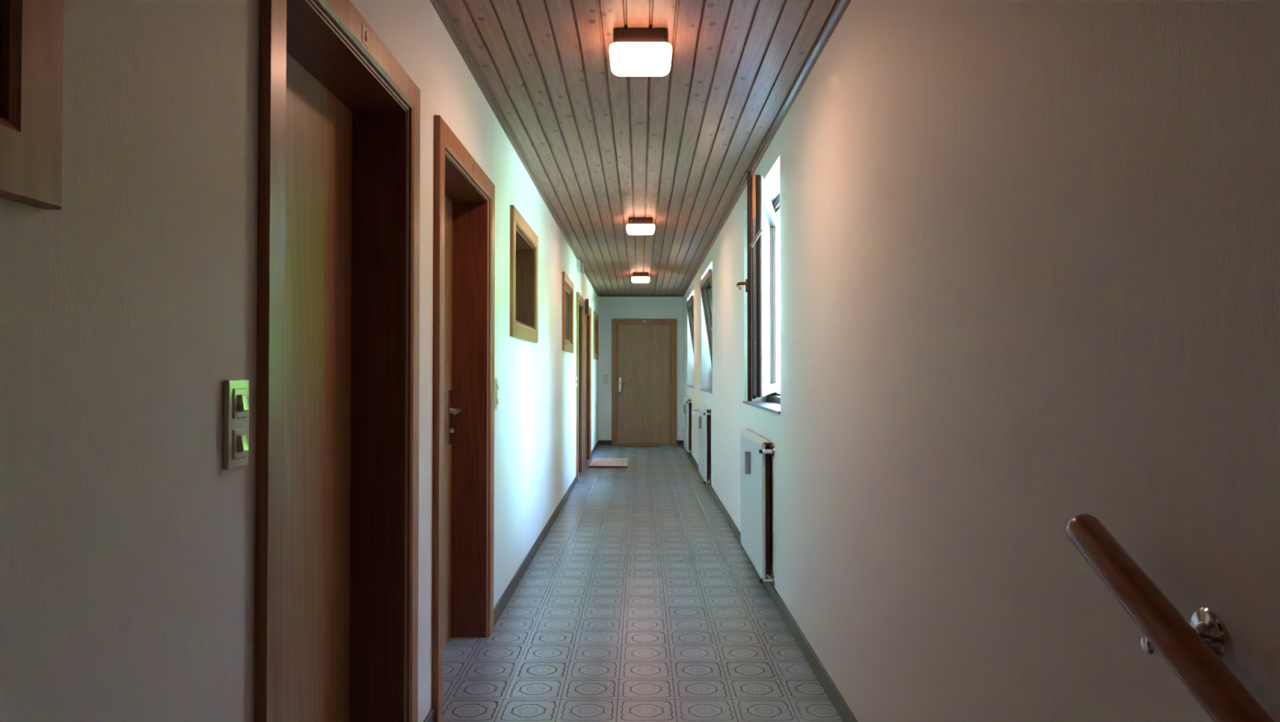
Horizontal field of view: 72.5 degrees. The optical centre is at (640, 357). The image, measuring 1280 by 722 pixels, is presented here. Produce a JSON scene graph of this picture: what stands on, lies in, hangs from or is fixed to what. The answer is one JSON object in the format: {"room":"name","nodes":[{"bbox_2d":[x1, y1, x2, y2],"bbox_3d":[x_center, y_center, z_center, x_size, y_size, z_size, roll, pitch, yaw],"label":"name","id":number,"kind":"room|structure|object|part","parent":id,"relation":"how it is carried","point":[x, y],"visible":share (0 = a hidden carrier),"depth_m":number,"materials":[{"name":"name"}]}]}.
{"room":"apartment building corridor","nodes":[
{"label":"apartment building corridor","id":0,"kind":"room"},
{"bbox_2d":[0,0,598,721],"bbox_3d":[-0.845,0.648,6.725,0.240,3.800,16.670,0,-1,0],"label":"wall","id":1,"kind":"structure","parent":0,"point":[127,544],"depth_m":1.32,"materials":[{"name":"white paint"}]},
{"bbox_2d":[0,0,63,209],"bbox_3d":[-0.799,-0.553,0.494,0.192,0.728,1.150,0,-1,0],"label":"picture frame","id":2,"kind":"structure","parent":1,"relation":"in","point":[32,31],"depth_m":1.01,"materials":[{"name":"brown wood"}]},
{"bbox_2d":[222,379,249,469],"bbox_3d":[-0.714,0.117,1.555,0.022,0.156,0.082,0,-1,0],"label":"light switch","id":3,"kind":"object","parent":1,"relation":"attached to","point":[236,392],"visible":1,"depth_m":1.54,"materials":[{"name":"beige plastic"}]},
{"bbox_2d":[253,0,420,721],"bbox_3d":[-0.815,0.206,2.208,0.224,2.140,1.127,0,-1,0],"label":"door","id":4,"kind":"structure","parent":1,"relation":"in","point":[336,577],"depth_m":2.48,"materials":[{"name":"brown wood"}]},
{"bbox_2d":[361,23,368,49],"bbox_3d":[-0.702,-0.819,2.228,0.002,0.048,0.054,0,-1,0],"label":"number plate","id":5,"kind":"object","parent":4,"relation":"attached to","point":[365,33],"visible":1,"depth_m":2.22,"materials":[{"name":"beige plastic"}]},
{"bbox_2d":[431,115,494,721],"bbox_3d":[-0.815,0.228,3.622,0.224,2.140,1.150,0,-1,0],"label":"door","id":6,"kind":"structure","parent":1,"relation":"in","point":[464,383],"depth_m":4.09,"materials":[{"name":"brown wood"}]},
{"bbox_3d":[-0.883,0.275,4.042,0.008,0.250,0.048,0,-1,0],"label":"handle","id":7,"kind":"part","parent":6,"relation":"part of","materials":[{"name":"silver metal"}]},
{"bbox_3d":[-0.852,0.287,3.992,0.058,0.120,0.134,0,-1,0],"label":"lever","id":8,"kind":"part","parent":6,"relation":"part of","materials":[{"name":"silver metal"}]},
{"bbox_2d":[494,377,498,409],"bbox_3d":[-0.714,0.180,4.318,0.022,0.156,0.082,0,-1,0],"label":"light switch","id":9,"kind":"object","parent":1,"relation":"attached to","point":[496,386],"visible":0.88,"depth_m":4.31,"materials":[{"name":"beige plastic"}]},
{"bbox_3d":[-0.720,0.180,4.318,0.010,0.156,0.082,0,-1,0],"label":"plate","id":10,"kind":"part","parent":9,"relation":"part of","materials":[{"name":"beige plastic"}]},
{"bbox_2d":[423,440,598,721],"bbox_3d":[-0.720,1.333,8.065,0.010,0.075,13.570,0,-1,0],"label":"baseboard","id":11,"kind":"structure","parent":1,"relation":"attached to","point":[499,607],"depth_m":5.43,"materials":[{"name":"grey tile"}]},
{"bbox_2d":[429,0,599,296],"bbox_3d":[-0.708,-1.181,6.655,0.034,0.024,16.470,0,-1,0],"label":"trim","id":12,"kind":"structure","parent":1,"relation":"attached to","point":[439,6],"depth_m":4.16,"materials":[{"name":"wood"}]},
{"bbox_2d":[509,204,537,342],"bbox_3d":[-0.799,-0.474,5.413,0.192,0.728,1.150,0,-1,0],"label":"picture frame","id":13,"kind":"structure","parent":1,"relation":"in","point":[523,287],"depth_m":5.88,"materials":[{"name":"brown wood"}]},
{"bbox_2d":[561,271,573,352],"bbox_3d":[-0.729,-0.422,8.628,0.052,0.728,1.140,0,-1,0],"label":"window","id":14,"kind":"structure","parent":1,"relation":"in","point":[567,285],"depth_m":8.82,"materials":[{"name":"brown wood"}]},
{"bbox_3d":[-0.750,-0.422,8.628,0.006,0.538,0.950,0,-1,0],"label":"pane","id":15,"kind":"part","parent":14,"relation":"part of","materials":[{"name":"clear glass"}]},
{"bbox_3d":[-0.741,-0.422,8.628,0.012,0.538,0.950,0,-1,0],"label":"sash","id":16,"kind":"part","parent":14,"relation":"part of","materials":[{"name":"brown wood"}]},
{"bbox_2d":[576,291,584,481],"bbox_3d":[-0.815,0.337,10.336,0.224,2.140,1.020,0,-1,0],"label":"door","id":17,"kind":"structure","parent":1,"relation":"in","point":[580,300],"depth_m":10.74,"materials":[{"name":"brown wood"}]},
{"bbox_2d":[577,259,583,273],"bbox_3d":[-0.696,-1.052,10.108,0.058,0.120,0.380,0,-1,0],"label":"junction box","id":18,"kind":"object","parent":1,"relation":"attached to","point":[580,265],"visible":1,"depth_m":10.15,"materials":[{"name":"grey plastic"}]},
{"bbox_2d":[583,301,586,470],"bbox_3d":[-0.719,0.348,11.056,0.019,2.140,0.420,0,-1,0],"label":"trim","id":19,"kind":"structure","parent":1,"relation":"attached to","point":[584,346],"depth_m":11.10,"materials":[{"name":"brown wood"}]},
{"bbox_2d":[585,298,588,314],"bbox_3d":[-0.681,-0.646,11.082,0.043,0.200,0.040,0,-1,0],"label":"bracket","id":20,"kind":"object","parent":1,"relation":"attached to","point":[586,300],"visible":1,"depth_m":11.06,"materials":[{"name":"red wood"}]},
{"bbox_2d":[585,305,591,467],"bbox_3d":[-0.815,0.361,11.871,0.224,2.140,1.210,0,-1,0],"label":"door","id":21,"kind":"structure","parent":1,"relation":"in","point":[588,317],"depth_m":12.37,"materials":[{"name":"brown wood"}]},
{"bbox_2d":[593,311,598,359],"bbox_3d":[-0.729,-0.336,13.972,0.052,0.728,1.130,0,-1,0],"label":"window","id":22,"kind":"structure","parent":1,"relation":"in","point":[595,315],"depth_m":14.34,"materials":[{"name":"brown wood"}]},
{"bbox_3d":[-0.741,-0.336,13.972,0.012,0.538,0.940,0,-1,0],"label":"sash","id":23,"kind":"part","parent":22,"relation":"part of","materials":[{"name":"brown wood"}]},
{"bbox_2d":[443,0,837,295],"bbox_3d":[0.000,-1.208,6.655,1.450,0.030,16.470,0,-1,0],"label":"ceiling","id":24,"kind":"structure","parent":0,"point":[606,148],"depth_m":4.31,"materials":[{"name":"brown wood"}]},
{"bbox_2d":[609,28,671,76],"bbox_3d":[0.000,-1.186,3.405,0.238,0.118,0.238,0,-1,0],"label":"ceiling lamp","id":25,"kind":"object","parent":24,"relation":"attached to","point":[633,52],"visible":1,"depth_m":3.30,"materials":[{"name":"white"}]},
{"bbox_2d":[626,217,654,235],"bbox_3d":[0.000,-1.121,7.459,0.238,0.118,0.238,0,-1,0],"label":"ceiling lamp","id":26,"kind":"object","parent":24,"relation":"attached to","point":[637,225],"visible":1,"depth_m":7.36,"materials":[{"name":"white"}]},
{"bbox_3d":[0.000,-1.092,7.459,0.238,0.060,0.238,0,-1,0],"label":"lamp shade","id":27,"kind":"part","parent":26,"relation":"part of","materials":[{"name":"white"}]},
{"bbox_2d":[631,272,649,282],"bbox_3d":[0.000,-1.055,11.539,0.238,0.118,0.238,0,-1,0],"label":"ceiling lamp","id":28,"kind":"object","parent":24,"relation":"attached to","point":[637,277],"visible":1,"depth_m":11.43,"materials":[{"name":"white"}]},
{"bbox_3d":[0.000,-1.026,11.538,0.238,0.060,0.238,0,-1,0],"label":"lamp shade","id":29,"kind":"part","parent":28,"relation":"part of","materials":[{"name":"white"}]},
{"bbox_2d":[598,294,683,439],"bbox_3d":[0.050,0.257,14.993,1.950,2.750,0.250,0,-1,0],"label":"wall","id":30,"kind":"structure","parent":0,"point":[609,307],"depth_m":14.88,"materials":[{"name":"white paint"}]},
{"bbox_2d":[603,373,608,383],"bbox_3d":[-0.594,0.362,14.855,0.082,0.156,0.022,0,-1,0],"label":"light switch","id":31,"kind":"object","parent":30,"relation":"attached to","point":[605,375],"visible":1,"depth_m":14.86,"materials":[{"name":"beige plastic"}]},
{"bbox_2d":[598,440,682,444],"bbox_3d":[0.000,1.442,14.844,1.430,0.075,0.010,0,-1,0],"label":"baseboard","id":32,"kind":"structure","parent":30,"relation":"attached to","point":[600,442],"depth_m":14.84,"materials":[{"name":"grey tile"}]},
{"bbox_2d":[600,295,681,296],"bbox_3d":[0.000,-1.049,14.874,1.382,0.022,0.030,0,-1,0],"label":"trim","id":33,"kind":"structure","parent":30,"relation":"attached to","point":[600,295],"depth_m":14.86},
{"bbox_2d":[611,318,676,444],"bbox_3d":[0.060,0.409,14.867,1.104,2.141,0.098,0,-1,0],"label":"door","id":34,"kind":"structure","parent":30,"relation":"in","point":[644,354],"depth_m":14.88,"materials":[{"name":"brown wood"}]},
{"bbox_3d":[-0.350,0.460,14.877,0.048,0.250,0.008,0,-1,0],"label":"handle","id":35,"kind":"part","parent":34,"relation":"part of","materials":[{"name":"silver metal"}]},
{"bbox_2d":[442,444,842,721],"bbox_3d":[-0.120,1.447,8.163,1.690,0.150,13.770,0,-1,0],"label":"floor","id":36,"kind":"structure","parent":0,"point":[640,601],"depth_m":4.26,"materials":[{"name":"grey tile"}]},
{"bbox_2d":[588,457,628,467],"bbox_3d":[-0.420,1.416,11.779,0.498,0.028,1.016,0,-1,0],"label":"doormat","id":37,"kind":"object","parent":36,"relation":"on","point":[596,462],"visible":1,"depth_m":11.57,"materials":[{"name":"beige fabric"}]},
{"bbox_2d":[623,443,659,446],"bbox_3d":[0.018,1.465,14.616,0.583,0.022,0.411,0,-1,0],"label":"doormat","id":38,"kind":"object","parent":36,"relation":"on","point":[625,444],"visible":1,"depth_m":14.46,"materials":[{"name":"fabric"}]},
{"bbox_2d":[683,0,1279,721],"bbox_3d":[0.877,0.648,6.725,0.305,3.800,16.670,0,-1,0],"label":"wall","id":39,"kind":"structure","parent":0,"point":[1029,250],"depth_m":1.68,"materials":[{"name":"white paint"}]},
{"bbox_2d":[683,396,692,453],"bbox_3d":[0.679,0.980,12.873,0.091,0.781,1.091,0,-1,0],"label":"radiator","id":40,"kind":"object","parent":39,"relation":"attached to","point":[686,406],"visible":1,"depth_m":12.52,"materials":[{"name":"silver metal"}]},
{"bbox_3d":[0.674,0.977,12.901,0.018,0.742,1.030,0,-1,0],"label":"panel","id":41,"kind":"part","parent":40,"relation":"part of","materials":[{"name":"white metal"}]},
{"bbox_2d":[686,294,693,387],"bbox_3d":[0.890,-0.243,12.701,0.381,1.355,1.574,0,-1,0],"label":"window","id":42,"kind":"structure","parent":39,"relation":"in","point":[690,304],"depth_m":13.30,"materials":[{"name":"brown wood"}]},
{"bbox_3d":[0.820,-0.248,12.703,0.068,1.222,1.455,-8,-1,0],"label":"sash","id":43,"kind":"part","parent":42,"relation":"part of","materials":[{"name":"brown wood"}]},
{"bbox_3d":[0.831,-0.250,12.703,0.006,1.086,1.319,-8,-1,0],"label":"pane","id":44,"kind":"part","parent":42,"relation":"part of","materials":[{"name":"clear glass"}]},
{"bbox_2d":[693,404,711,484],"bbox_3d":[0.664,0.926,9.520,0.122,0.781,1.164,0,-1,0],"label":"radiator","id":45,"kind":"object","parent":39,"relation":"attached to","point":[704,415],"visible":1,"depth_m":9.15,"materials":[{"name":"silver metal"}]},
{"bbox_3d":[0.674,0.922,9.511,0.018,0.742,1.030,0,-1,0],"label":"panel","id":46,"kind":"part","parent":45,"relation":"part of","materials":[{"name":"white metal"}]},
{"bbox_2d":[699,268,712,393],"bbox_3d":[0.890,-0.292,9.633,0.381,1.355,1.569,0,-1,0],"label":"window","id":47,"kind":"structure","parent":39,"relation":"in","point":[705,284],"depth_m":10.17,"materials":[{"name":"brown wood"}]},
{"bbox_3d":[0.795,0.367,9.623,0.164,0.017,1.569,0,-1,0],"label":"sill","id":48,"kind":"part","parent":47,"relation":"part of","materials":[{"name":"grey stone"}]},
{"bbox_3d":[0.831,-0.299,9.634,0.006,1.086,1.319,-8,-1,0],"label":"pane","id":49,"kind":"part","parent":47,"relation":"part of","materials":[{"name":"clear glass"}]},
{"bbox_2d":[740,428,774,586],"bbox_3d":[0.679,0.858,5.264,0.091,0.781,1.091,0,-1,0],"label":"radiator","id":50,"kind":"object","parent":39,"relation":"attached to","point":[754,454],"visible":1,"depth_m":5.05,"materials":[{"name":"white metal"}]},
{"bbox_3d":[0.674,0.855,5.292,0.018,0.742,1.030,0,-1,0],"label":"panel","id":51,"kind":"part","parent":50,"relation":"part of","materials":[{"name":"white metal"}]},
{"bbox_2d":[736,170,780,413],"bbox_3d":[0.797,-0.362,5.324,0.566,1.355,1.568,0,-1,0],"label":"window","id":52,"kind":"structure","parent":39,"relation":"in","point":[762,283],"depth_m":4.67,"materials":[{"name":"brown wood"}]},
{"bbox_3d":[0.553,-0.384,4.723,0.064,0.070,0.129,0,-1,12],"label":"handle","id":53,"kind":"part","parent":52,"relation":"part of","materials":[{"name":"brown metal"}]},
{"bbox_3d":[0.612,-0.632,4.623,0.071,0.101,0.007,0,-1,12],"label":"stay arm","id":54,"kind":"part","parent":52,"relation":"part of","materials":[{"name":"grey metal"}]},
{"bbox_3d":[0.795,0.297,5.314,0.164,0.017,1.568,0,-1,0],"label":"sill","id":55,"kind":"part","parent":52,"relation":"part of","materials":[{"name":"grey stone"}]},
{"bbox_3d":[0.753,-0.370,5.336,0.068,1.222,1.455,0,-1,12],"label":"sash","id":56,"kind":"part","parent":52,"relation":"part of","materials":[{"name":"brown wood"}]},
{"bbox_3d":[0.763,-0.370,5.334,0.007,1.086,1.319,0,-1,12],"label":"pane","id":57,"kind":"part","parent":52,"relation":"part of","materials":[{"name":"glass"}]},
{"bbox_3d":[0.914,-0.375,5.325,0.072,1.329,1.564,0,-1,0],"label":"frame","id":58,"kind":"part","parent":52,"relation":"part of","materials":[{"name":"white wood"}]},
{"bbox_3d":[0.963,-0.375,5.325,0.024,1.329,1.564,0,-1,0],"label":"frame","id":59,"kind":"part","parent":52,"relation":"part of","materials":[{"name":"white paint"}]},
{"bbox_2d":[681,0,851,297],"bbox_3d":[0.708,-1.181,6.655,0.034,0.024,16.470,0,-1,0],"label":"trim","id":60,"kind":"structure","parent":39,"relation":"attached to","point":[841,6],"depth_m":4.15,"materials":[{"name":"wood"}]},
{"bbox_2d":[682,440,857,721],"bbox_3d":[0.720,1.333,8.065,0.010,0.075,13.570,0,-1,0],"label":"baseboard","id":61,"kind":"structure","parent":39,"relation":"attached to","point":[845,713],"depth_m":3.87,"materials":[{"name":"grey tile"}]},
{"bbox_2d":[1066,513,1275,721],"bbox_3d":[0.679,0.616,0.428,0.093,0.797,1.759,0,-1,0],"label":"handrail","id":62,"kind":"object","parent":39,"relation":"attached to","point":[1194,651],"visible":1,"depth_m":1.08,"materials":[{"name":"brown wood"}]}
]}

